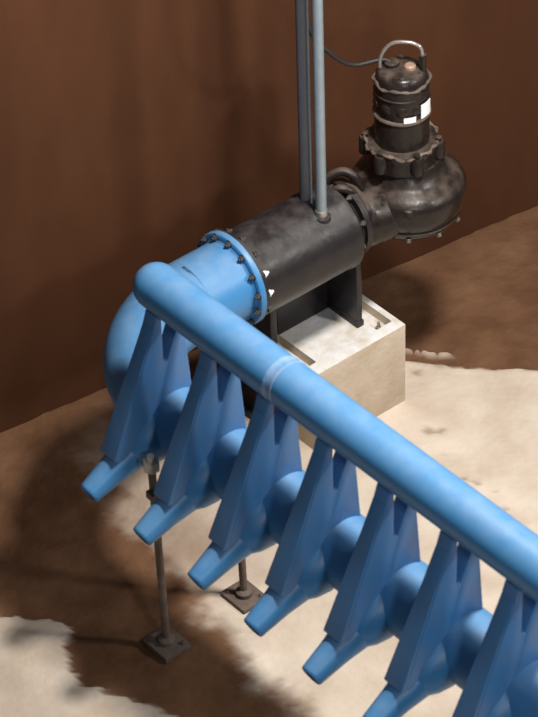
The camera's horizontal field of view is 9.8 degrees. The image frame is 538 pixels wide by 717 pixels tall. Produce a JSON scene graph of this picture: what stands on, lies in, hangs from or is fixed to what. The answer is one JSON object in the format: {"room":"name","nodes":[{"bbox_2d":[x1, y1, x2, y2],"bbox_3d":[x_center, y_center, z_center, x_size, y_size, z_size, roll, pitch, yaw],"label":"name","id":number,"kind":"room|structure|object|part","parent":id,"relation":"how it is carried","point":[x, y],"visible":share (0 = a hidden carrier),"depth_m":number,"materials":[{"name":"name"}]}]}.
{"room":"wastewater treatment tank","nodes":[
{"label":"wastewater treatment tank","id":0,"kind":"room"},
{"bbox_2d":[0,0,537,432],"bbox_3d":[-0.043,-2.254,17.047,12.142,5.200,0.162,-23,44,-23],"label":"wall","id":1,"kind":"structure","parent":0,"point":[132,132],"depth_m":17.57,"materials":[{"name":"brown paint"}]},
{"bbox_2d":[0,206,537,716],"bbox_3d":[1.530,1.208,16.826,9.598,0.043,7.095,-29,47,-29],"label":"floor","id":2,"kind":"structure","parent":0,"point":[79,596],"depth_m":17.16,"materials":[{"name":"beige concrete"}]},
{"bbox_2d":[143,453,263,663],"bbox_3d":[-0.351,0.893,16.256,0.700,1.324,0.200,-29,47,-29],"label":"stand","id":3,"kind":"object","parent":2,"relation":"on","point":[165,643],"visible":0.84,"depth_m":16.49,"materials":[{"name":"metal"}]},
{"bbox_3d":[-0.553,1.013,16.134,0.088,1.241,0.090,-5,40,-4],"label":"leg","id":4,"kind":"part","parent":3,"relation":"part of","materials":[{"name":"metal"}]},
{"bbox_3d":[-0.536,1.499,16.541,0.170,0.038,0.200,-29,47,-29],"label":"plate","id":5,"kind":"part","parent":3,"relation":"part of","materials":[{"name":"metal"}]},
{"bbox_3d":[-0.132,1.271,16.797,0.170,0.038,0.200,-29,47,-29],"label":"plate","id":6,"kind":"part","parent":3,"relation":"part of","materials":[{"name":"metal"}]},
{"bbox_3d":[-0.148,0.842,16.437,0.090,1.091,0.088,9,41,13],"label":"leg","id":7,"kind":"part","parent":3,"relation":"part of","materials":[{"name":"metal"}]},
{"bbox_2d":[81,230,537,716],"bbox_3d":[0.545,0.616,15.046,1.511,1.198,4.624,-29,47,-29],"label":"jet aerator manifold","id":8,"kind":"object","parent":3,"relation":"on","point":[210,298],"visible":1,"depth_m":14.95,"materials":[{"name":"blue paint"}]},
{"bbox_2d":[277,294,404,448],"bbox_3d":[0.375,0.069,17.795,0.672,0.579,0.440,-29,47,-29],"label":"concrete block","id":9,"kind":"object","parent":2,"relation":"on","point":[366,363],"visible":0.64,"depth_m":17.62,"materials":[{"name":"concrete"}]},
{"bbox_2d":[213,167,372,418],"bbox_3d":[0.138,-0.268,17.397,0.890,1.620,0.645,-29,47,-29],"label":"pipe","id":10,"kind":"object","parent":9,"relation":"on","point":[307,264],"visible":0.72,"depth_m":16.93,"materials":[{"name":"metal"}]},
{"bbox_2d":[295,0,309,200],"bbox_3d":[0.144,-2.268,15.788,0.053,3.670,0.053,-29,47,-29],"label":"rail","id":11,"kind":"object","parent":10,"relation":"attached to","point":[300,16],"visible":1,"depth_m":16.52,"materials":[{"name":"metal"}]},
{"bbox_2d":[305,0,312,203],"bbox_3d":[0.178,-2.239,15.748,0.014,3.665,0.014,-29,47,-29],"label":"wire","id":12,"kind":"object","parent":10,"relation":"attached to","point":[306,1],"visible":1,"depth_m":16.48,"materials":[{"name":"metal"}]},
{"bbox_2d":[311,0,327,218],"bbox_3d":[0.231,-2.185,15.706,0.068,3.695,0.068,-29,47,-29],"label":"rail","id":13,"kind":"object","parent":10,"relation":"attached to","point":[321,211],"visible":1,"depth_m":16.41,"materials":[{"name":"metal"}]},
{"bbox_3d":[0.422,-0.260,17.704,0.050,0.040,0.285,-29,47,-29],"label":"foot plate","id":14,"kind":"part","parent":10,"relation":"part of","materials":[{"name":"black metal"}]},
{"bbox_2d":[309,24,466,246],"bbox_3d":[0.632,-1.736,16.570,0.920,2.716,0.654,-29,47,-29],"label":"pump","id":15,"kind":"object","parent":10,"relation":"attached to","point":[415,189],"visible":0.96,"depth_m":17.06,"materials":[{"name":"metal"}]},
{"bbox_3d":[0.571,-1.375,16.924,0.022,0.068,0.068,-12,41,-11],"label":"housing knob","id":16,"kind":"part","parent":15,"relation":"part of","materials":[{"name":"black metal"}]},
{"bbox_3d":[0.623,-1.327,16.865,0.068,0.068,0.022,25,47,29],"label":"housing knob","id":17,"kind":"part","parent":15,"relation":"part of","materials":[{"name":"black metal"}]},
{"bbox_3d":[0.710,-1.309,16.840,0.068,0.068,0.022,0,40,2],"label":"housing knob","id":18,"kind":"part","parent":15,"relation":"part of","materials":[{"name":"black metal"}]},
{"bbox_3d":[0.755,-1.273,16.861,0.068,0.035,0.007,-10,41,-10],"label":"name plate","id":19,"kind":"part","parent":15,"relation":"part of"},
{"bbox_3d":[0.798,-1.327,16.858,0.068,0.068,0.022,-25,45,-25],"label":"housing knob","id":20,"kind":"part","parent":15,"relation":"part of","materials":[{"name":"black metal"}]},
{"bbox_3d":[0.842,-1.339,16.885,0.009,0.090,0.085,25,47,28],"label":"name plate","id":21,"kind":"part","parent":15,"relation":"part of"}
]}

